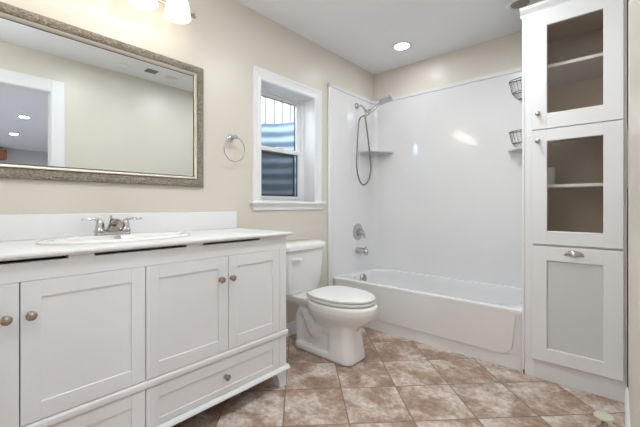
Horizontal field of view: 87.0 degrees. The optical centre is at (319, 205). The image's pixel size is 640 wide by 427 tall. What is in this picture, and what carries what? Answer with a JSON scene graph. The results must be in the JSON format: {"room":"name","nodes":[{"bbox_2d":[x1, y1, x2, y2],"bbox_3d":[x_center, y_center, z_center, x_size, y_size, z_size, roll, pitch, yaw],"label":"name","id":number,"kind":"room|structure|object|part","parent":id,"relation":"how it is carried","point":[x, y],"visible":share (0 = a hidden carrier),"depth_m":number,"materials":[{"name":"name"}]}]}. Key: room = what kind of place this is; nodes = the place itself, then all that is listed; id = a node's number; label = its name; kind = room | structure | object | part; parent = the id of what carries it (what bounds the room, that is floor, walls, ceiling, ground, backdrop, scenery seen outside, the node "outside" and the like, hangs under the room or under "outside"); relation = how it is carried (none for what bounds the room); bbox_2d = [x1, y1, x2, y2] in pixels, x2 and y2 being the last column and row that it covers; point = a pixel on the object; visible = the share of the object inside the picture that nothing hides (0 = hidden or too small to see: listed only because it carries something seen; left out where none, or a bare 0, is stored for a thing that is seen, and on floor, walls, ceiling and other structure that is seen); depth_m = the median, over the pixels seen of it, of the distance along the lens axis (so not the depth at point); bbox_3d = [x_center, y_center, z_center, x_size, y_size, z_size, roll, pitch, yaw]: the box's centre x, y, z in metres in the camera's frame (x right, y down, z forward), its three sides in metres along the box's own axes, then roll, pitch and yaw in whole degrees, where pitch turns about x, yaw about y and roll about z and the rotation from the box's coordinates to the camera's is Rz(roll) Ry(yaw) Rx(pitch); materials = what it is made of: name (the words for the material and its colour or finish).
{"room":"bathroom","nodes":[
{"label":"bathroom","id":0,"kind":"room"},
{"bbox_2d":[0,0,373,323],"bbox_3d":[-0.655,-0.190,2.345,0.160,2.440,3.750,0,0,41],"label":"wall","id":1,"kind":"structure","parent":0,"point":[225,38],"depth_m":2.20,"materials":[{"name":"beige paint"}]},
{"bbox_2d":[0,1,203,186],"bbox_3d":[-1.109,-0.489,1.686,0.029,0.742,1.140,0,0,41],"label":"wall mirror","id":2,"kind":"object","parent":1,"relation":"attached to","point":[77,104],"visible":1,"depth_m":1.67,"materials":[{"name":"silver metal"}]},
{"bbox_2d":[0,211,236,241],"bbox_3d":[-1.113,0.093,1.687,0.020,0.113,1.635,0,0,41],"label":"backsplash","id":3,"kind":"structure","parent":1,"relation":"attached to","point":[19,227],"depth_m":1.66,"materials":[{"name":"white stone"}]},
{"bbox_2d":[129,0,195,23],"bbox_3d":[-1.055,-1.131,1.625,0.191,0.155,1.011,0,0,41],"label":"vanity light","id":4,"kind":"object","parent":1,"relation":"attached to","point":[176,11],"visible":1,"depth_m":1.84,"materials":[{"name":"white glass"}]},
{"bbox_3d":[-0.915,-1.109,1.745,0.139,0.112,0.139,0,0,41],"label":"lamp shade","id":5,"kind":"part","parent":4,"relation":"part of","materials":[{"name":"white glass"}]},
{"bbox_3d":[-0.794,-1.109,1.882,0.139,0.112,0.139,0,0,41],"label":"lamp shade","id":6,"kind":"part","parent":4,"relation":"part of","materials":[{"name":"white glass"}]},
{"bbox_2d":[224,134,244,161],"bbox_3d":[-0.580,-0.388,2.253,0.073,0.190,0.168,0,0,41],"label":"towel ring","id":7,"kind":"object","parent":1,"relation":"attached to","point":[230,138],"visible":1,"depth_m":2.25,"materials":[{"name":"silver metal"}]},
{"bbox_3d":[-0.580,-0.457,2.253,0.073,0.052,0.052,0,0,41],"label":"post","id":8,"kind":"part","parent":7,"relation":"part of","materials":[{"name":"silver metal"}]},
{"bbox_2d":[250,65,325,209],"bbox_3d":[-0.290,-0.487,2.742,0.210,1.034,0.796,0,0,41],"label":"window","id":9,"kind":"structure","parent":1,"relation":"in","point":[273,174],"depth_m":2.83,"materials":[{"name":"white paint"}]},
{"bbox_3d":[-0.370,-0.261,2.803,0.008,0.361,0.437,0,0,41],"label":"screen frame","id":10,"kind":"part","parent":9,"relation":"part of","materials":[{"name":"black"}]},
{"bbox_3d":[-0.361,-0.674,2.796,0.028,0.459,0.521,0,0,41],"label":"sash","id":11,"kind":"part","parent":9,"relation":"part of","materials":[{"name":"white paint"}]},
{"bbox_3d":[-0.343,-0.264,2.779,0.026,0.419,0.521,0,0,41],"label":"sash","id":12,"kind":"part","parent":9,"relation":"part of","materials":[{"name":"white paint"}]},
{"bbox_3d":[-0.346,-0.480,2.781,0.030,0.888,0.579,0,0,41],"label":"frame","id":13,"kind":"part","parent":9,"relation":"part of","materials":[{"name":"white paint"}]},
{"bbox_2d":[286,320,295,336],"bbox_3d":[-0.252,0.980,2.670,0.014,0.100,0.980,0,0,41],"label":"baseboard","id":14,"kind":"structure","parent":1,"relation":"attached to","point":[291,327],"depth_m":2.69,"materials":[{"name":"white paint"}]},
{"bbox_2d":[236,0,543,74],"bbox_3d":[0.157,-1.450,1.629,2.244,0.080,3.750,0,0,41],"label":"ceiling","id":15,"kind":"structure","parent":0,"point":[363,33],"depth_m":2.62,"materials":[{"name":"white paint"}]},
{"bbox_2d":[392,41,411,50],"bbox_3d":[0.723,-1.406,2.970,0.176,0.008,0.176,0,0,41],"label":"recessed light","id":16,"kind":"object","parent":15,"relation":"in","point":[403,45],"visible":1,"depth_m":2.96,"materials":[{"name":"white paint"}]},
{"bbox_2d":[506,0,534,10],"bbox_3d":[1.394,-1.406,2.347,0.176,0.008,0.176,0,0,41],"label":"recessed light","id":17,"kind":"object","parent":15,"relation":"in","point":[514,5],"visible":0.88,"depth_m":2.35,"materials":[{"name":"white paint"}]},
{"bbox_2d":[172,327,624,426],"bbox_3d":[0.134,1.060,1.649,2.184,0.060,3.750,0,0,41],"label":"floor","id":18,"kind":"structure","parent":0,"point":[399,381],"depth_m":1.82,"materials":[{"name":"tile"}]},
{"bbox_2d":[0,236,289,426],"bbox_3d":[-0.908,0.600,1.510,0.560,0.860,1.620,0,0,41],"label":"vanity cabinet","id":19,"kind":"object","parent":18,"relation":"on","point":[164,337],"visible":1,"depth_m":1.35,"materials":[{"name":"white paint"}]},
{"bbox_3d":[-0.969,0.353,1.040,0.029,0.031,0.031,0,0,41],"label":"knob","id":20,"kind":"part","parent":19,"relation":"part of","materials":[{"name":"silver metal"}]},
{"bbox_3d":[-1.095,0.475,0.937,0.026,0.460,0.385,0,0,41],"label":"door","id":21,"kind":"part","parent":19,"relation":"part of","materials":[{"name":"white paint"}]},
{"bbox_3d":[-0.929,0.353,1.085,0.029,0.031,0.031,0,0,41],"label":"knob","id":22,"kind":"part","parent":19,"relation":"part of","materials":[{"name":"silver metal"}]},
{"bbox_3d":[-0.840,0.475,1.226,0.026,0.460,0.380,0,0,41],"label":"door","id":23,"kind":"part","parent":19,"relation":"part of","materials":[{"name":"white paint"}]},
{"bbox_3d":[-0.968,0.827,1.081,0.026,0.168,0.768,0,0,41],"label":"drawer","id":24,"kind":"part","parent":19,"relation":"part of","materials":[{"name":"white paint"}]},
{"bbox_2d":[0,211,292,260],"bbox_3d":[-0.908,0.103,1.517,0.553,0.133,1.652,0,0,41],"label":"countertop","id":25,"kind":"structure","parent":19,"relation":"on","point":[19,234],"depth_m":1.57,"materials":[{"name":"white stone"}]},
{"bbox_2d":[81,215,142,234],"bbox_3d":[-0.982,0.091,1.618,0.141,0.091,0.264,0,0,41],"label":"faucet","id":26,"kind":"object","parent":25,"relation":"on","point":[115,226],"visible":1,"depth_m":1.61,"materials":[{"name":"silver metal"}]},
{"bbox_3d":[-1.066,0.064,1.568,0.016,0.019,0.079,0,0,34],"label":"lever","id":27,"kind":"part","parent":26,"relation":"part of","materials":[{"name":"silver metal"}]},
{"bbox_3d":[-1.045,0.093,1.600,0.052,0.062,0.052,0,0,41],"label":"handle","id":28,"kind":"part","parent":26,"relation":"part of","materials":[{"name":"silver metal"}]},
{"bbox_3d":[-1.008,0.130,1.641,0.048,0.014,0.156,0,0,41],"label":"plate","id":29,"kind":"part","parent":26,"relation":"part of","materials":[{"name":"silver metal"}]},
{"bbox_3d":[-0.979,0.094,1.615,0.131,0.069,0.068,0,0,41],"label":"spout","id":30,"kind":"part","parent":26,"relation":"part of","materials":[{"name":"silver metal"}]},
{"bbox_3d":[-0.972,0.093,1.682,0.052,0.062,0.052,0,0,41],"label":"handle","id":31,"kind":"part","parent":26,"relation":"part of","materials":[{"name":"silver metal"}]},
{"bbox_3d":[-0.943,0.064,1.707,0.079,0.019,0.016,0,0,-41],"label":"lever","id":32,"kind":"part","parent":26,"relation":"part of","materials":[{"name":"silver metal"}]},
{"bbox_2d":[36,231,189,257],"bbox_3d":[-0.902,0.204,1.546,0.374,0.136,0.618,0,0,41],"label":"sink basin","id":33,"kind":"object","parent":25,"relation":"in","point":[133,236],"visible":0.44,"depth_m":1.49,"materials":[{"name":"white ceramic"}]},
{"bbox_3d":[-0.720,0.725,1.347,0.017,0.027,1.604,0,0,41],"label":"rail moulding","id":34,"kind":"part","parent":19,"relation":"part of","materials":[{"name":"white paint"}]},
{"bbox_3d":[-0.585,0.475,1.515,0.026,0.460,0.383,0,0,41],"label":"door","id":35,"kind":"part","parent":19,"relation":"part of","materials":[{"name":"white paint"}]},
{"bbox_3d":[-0.474,0.827,1.641,0.026,0.168,0.719,0,0,41],"label":"drawer","id":36,"kind":"part","parent":19,"relation":"part of","materials":[{"name":"white paint"}]},
{"bbox_3d":[-0.467,0.353,1.608,0.029,0.031,0.031,0,0,41],"label":"knob","id":37,"kind":"part","parent":19,"relation":"part of","materials":[{"name":"silver metal"}]},
{"bbox_3d":[-0.721,0.924,1.345,0.038,0.024,1.620,0,0,41],"label":"moulding","id":38,"kind":"part","parent":19,"relation":"part of","materials":[{"name":"white paint"}]},
{"bbox_3d":[-0.449,0.828,1.629,0.029,0.031,0.031,0,0,41],"label":"knob","id":39,"kind":"part","parent":19,"relation":"part of","materials":[{"name":"silver metal"}]},
{"bbox_3d":[-0.427,0.353,1.653,0.029,0.031,0.031,0,0,41],"label":"knob","id":40,"kind":"part","parent":19,"relation":"part of","materials":[{"name":"silver metal"}]},
{"bbox_3d":[-0.346,0.475,1.785,0.026,0.460,0.333,0,0,41],"label":"door","id":41,"kind":"part","parent":19,"relation":"part of","materials":[{"name":"white paint"}]},
{"bbox_3d":[-0.240,0.983,1.928,0.057,0.094,0.085,0,0,41],"label":"leg","id":42,"kind":"part","parent":19,"relation":"part of","materials":[{"name":"white paint"}]},
{"bbox_2d":[286,239,377,365],"bbox_3d":[0.051,0.649,2.396,0.794,0.758,0.432,0,0,41],"label":"toilet","id":43,"kind":"object","parent":18,"relation":"on","point":[330,320],"visible":0.97,"depth_m":2.30,"materials":[{"name":"white ceramic"}]},
{"bbox_3d":[-0.170,0.387,2.428,0.085,0.034,0.034,0,0,-36],"label":"flush lever","id":44,"kind":"part","parent":43,"relation":"part of","materials":[{"name":"white plastic"}]},
{"bbox_3d":[-0.171,0.494,2.592,0.202,0.328,0.410,0,0,41],"label":"tank","id":45,"kind":"part","parent":43,"relation":"part of","materials":[{"name":"white ceramic"}]},
{"bbox_3d":[-0.165,0.300,2.586,0.220,0.060,0.432,0,0,41],"label":"tank lid","id":46,"kind":"part","parent":43,"relation":"part of","materials":[{"name":"white ceramic"}]},
{"bbox_3d":[0.053,0.835,2.395,0.789,0.386,0.377,0,0,41],"label":"bowl","id":47,"kind":"part","parent":43,"relation":"part of","materials":[{"name":"white ceramic"}]},
{"bbox_3d":[0.161,0.604,2.299,0.457,0.030,0.360,0,0,41],"label":"lid","id":48,"kind":"part","parent":43,"relation":"part of","materials":[{"name":"white plastic"}]},
{"bbox_3d":[0.161,0.630,2.299,0.462,0.022,0.366,0,0,41],"label":"seat","id":49,"kind":"part","parent":43,"relation":"part of","materials":[{"name":"white plastic"}]},
{"bbox_2d":[328,67,521,287],"bbox_3d":[0.896,-0.043,2.826,1.527,2.145,0.776,0,0,41],"label":"tub surround","id":50,"kind":"object","parent":18,"relation":"on","point":[442,196],"visible":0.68,"depth_m":3.11,"materials":[{"name":"white plastic"}]},
{"bbox_2d":[353,223,365,239],"bbox_3d":[0.406,0.258,3.342,0.073,0.168,0.168,0,0,41],"label":"shower valve","id":51,"kind":"object","parent":50,"relation":"attached to","point":[358,231],"visible":1,"depth_m":3.33,"materials":[{"name":"silver metal"}]},
{"bbox_3d":[0.410,0.272,3.339,0.062,0.099,0.074,0,0,41],"label":"lever","id":52,"kind":"part","parent":51,"relation":"part of","materials":[{"name":"silver metal"}]},
{"bbox_2d":[355,246,367,254],"bbox_3d":[0.415,0.436,3.311,0.128,0.084,0.053,0,0,41],"label":"tub spout","id":53,"kind":"object","parent":50,"relation":"attached to","point":[364,251],"visible":1,"depth_m":3.29,"materials":[{"name":"silver metal"}]},
{"bbox_2d":[355,94,392,185],"bbox_3d":[0.514,-0.617,3.239,0.367,0.844,0.224,0,0,10],"label":"shower","id":54,"kind":"object","parent":50,"relation":"attached to","point":[387,98],"visible":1,"depth_m":3.21,"materials":[{"name":"silver metal"}]},
{"bbox_3d":[0.509,-0.924,3.225,0.182,0.137,0.028,0,0,23],"label":"handle","id":55,"kind":"part","parent":54,"relation":"part of","materials":[{"name":"silver metal"}]},
{"bbox_2d":[359,150,393,154],"bbox_3d":[0.571,-0.547,3.406,0.235,0.012,0.300,0,0,41],"label":"corner shelf","id":56,"kind":"object","parent":50,"relation":"attached to","point":[361,152],"depth_m":3.41,"materials":[{"name":"white plastic"}]},
{"bbox_2d":[508,147,521,152],"bbox_3d":[1.556,-0.442,2.609,0.215,0.012,0.190,0,0,41],"label":"corner shelf","id":57,"kind":"object","parent":50,"relation":"attached to","point":[519,149],"depth_m":2.65,"materials":[{"name":"white plastic"}]},
{"bbox_2d":[509,77,521,99],"bbox_3d":[1.592,-0.928,2.646,0.210,0.159,0.083,0,0,41],"label":"wire basket","id":58,"kind":"object","parent":50,"relation":"attached to","point":[519,77],"visible":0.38,"depth_m":2.69,"materials":[{"name":"silver metal"}]},
{"bbox_2d":[509,129,521,147],"bbox_3d":[1.592,-0.524,2.646,0.210,0.147,0.083,0,0,41],"label":"wire basket","id":59,"kind":"object","parent":50,"relation":"on","point":[520,131],"visible":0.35,"depth_m":2.69,"materials":[{"name":"silver metal"}]},
{"bbox_2d":[333,268,521,370],"bbox_3d":[0.919,0.841,2.850,1.523,0.378,0.702,0,0,41],"label":"bathtub","id":60,"kind":"object","parent":18,"relation":"on","point":[475,319],"visible":0.68,"depth_m":2.51,"materials":[{"name":"white plastic"}]},
{"bbox_3d":[0.412,0.701,3.264,0.050,0.089,0.086,0,0,41],"label":"overflow plate","id":61,"kind":"part","parent":60,"relation":"part of","materials":[{"name":"silver metal"}]},
{"bbox_3d":[0.691,0.809,2.596,1.458,0.271,0.017,0,0,41],"label":"apron panel","id":62,"kind":"part","parent":60,"relation":"part of","materials":[{"name":"white plastic"}]},
{"bbox_2d":[520,0,627,402],"bbox_3d":[1.556,-0.087,2.071,0.488,2.234,0.517,0,0,41],"label":"linen cabinet","id":63,"kind":"object","parent":18,"relation":"on","point":[574,52],"visible":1,"depth_m":1.96,"materials":[{"name":"white paint"}]},
{"bbox_3d":[1.563,-1.177,2.081,0.485,0.054,0.491,0,0,41],"label":"crown","id":64,"kind":"part","parent":63,"relation":"part of","materials":[{"name":"white paint"}]},
{"bbox_2d":[547,168,554,184],"bbox_3d":[1.462,-0.186,2.177,0.096,0.114,0.096,0,0,41],"label":"paper roll","id":65,"kind":"object","parent":63,"relation":"on","point":[550,171],"visible":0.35,"depth_m":2.13,"materials":[{"name":"white paper"}]},
{"bbox_3d":[1.413,0.266,1.875,0.092,0.034,0.026,0,0,41],"label":"cup pull","id":66,"kind":"part","parent":63,"relation":"part of","materials":[{"name":"silver metal"}]},
{"bbox_2d":[547,183,602,189],"bbox_3d":[1.595,-0.120,2.101,0.419,0.018,0.391,0,0,41],"label":"shelf","id":67,"kind":"object","parent":63,"relation":"attached to","point":[580,186],"depth_m":2.02,"materials":[{"name":"white paint"}]},
{"bbox_2d":[547,52,602,86],"bbox_3d":[1.595,-0.842,2.101,0.419,0.018,0.391,0,0,41],"label":"shelf","id":68,"kind":"object","parent":63,"relation":"attached to","point":[586,69],"depth_m":2.09,"materials":[{"name":"white paint"}]},
{"bbox_3d":[1.427,0.577,1.893,0.251,0.514,0.004,0,0,41],"label":"inset panel","id":69,"kind":"part","parent":63,"relation":"part of","materials":[{"name":"white wood"}]},
{"bbox_3d":[1.427,0.575,1.892,0.412,0.675,0.022,0,0,41],"label":"door","id":70,"kind":"part","parent":63,"relation":"part of","materials":[{"name":"white paint"}]},
{"bbox_3d":[1.427,-0.112,1.892,0.412,0.673,0.022,0,0,41],"label":"door","id":71,"kind":"part","parent":63,"relation":"part of","materials":[{"name":"white paint"}]},
{"bbox_3d":[1.427,-0.800,1.892,0.412,0.695,0.022,0,0,41],"label":"door","id":72,"kind":"part","parent":63,"relation":"part of","materials":[{"name":"white paint"}]},
{"bbox_2d":[593,411,614,426],"bbox_3d":[1.312,0.999,1.557,0.076,0.063,0.076,0,0,41],"label":"door stop","id":73,"kind":"object","parent":18,"relation":"on","point":[605,418],"visible":1,"depth_m":1.55,"materials":[{"name":"beige plastic"}]},
{"bbox_3d":[1.312,1.005,1.557,0.052,0.050,0.052,0,0,41],"label":"stem","id":74,"kind":"part","parent":73,"relation":"part of","materials":[{"name":"silver metal"}]},
{"bbox_2d":[374,30,521,100],"bbox_3d":[1.409,-0.190,2.958,2.124,2.440,0.100,0,0,41],"label":"wall","id":75,"kind":"structure","parent":0,"point":[502,53],"depth_m":3.06,"materials":[{"name":"beige paint"}]},
{"bbox_2d":[627,0,639,426],"bbox_3d":[0.953,-0.190,0.926,0.120,2.440,3.550,0,0,41],"label":"wall","id":76,"kind":"structure","parent":0,"point":[633,6],"depth_m":1.15,"materials":[{"name":"beige paint"}]},
{"bbox_2d":[624,387,629,426],"bbox_3d":[1.065,0.980,1.155,0.014,0.100,1.548,0,0,41],"label":"baseboard","id":77,"kind":"structure","parent":76,"relation":"attached to","point":[626,394],"depth_m":1.57,"materials":[{"name":"white paint"}]},
{"label":"outside","id":78,"kind":"structure","parent":0,"visible":0},
{"bbox_3d":[-2.186,-0.660,5.931,6.872,0.060,12.000,0,0,41],"label":"ground","id":79,"kind":"structure","parent":78,"visible":0},
{"bbox_2d":[261,96,293,122],"bbox_3d":[-0.329,-1.630,6.627,0.065,1.880,5.700,0,0,41],"label":"vinyl fence","id":80,"kind":"object","parent":79,"relation":"on","point":[272,111],"visible":0.02,"depth_m":6.06,"materials":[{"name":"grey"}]},
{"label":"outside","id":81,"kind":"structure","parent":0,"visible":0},
{"bbox_3d":[-0.751,0.220,2.931,0.750,0.060,1.400,0,0,41],"label":"well","id":82,"kind":"object","parent":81,"visible":0},
{"bbox_2d":[261,122,295,195],"bbox_3d":[-0.735,-0.323,2.917,0.667,1.005,1.254,0,0,41],"label":"window well","id":83,"kind":"object","parent":82,"relation":"on","point":[274,135],"visible":0.09,"depth_m":3.36,"materials":[{"name":"metal"}]}
]}

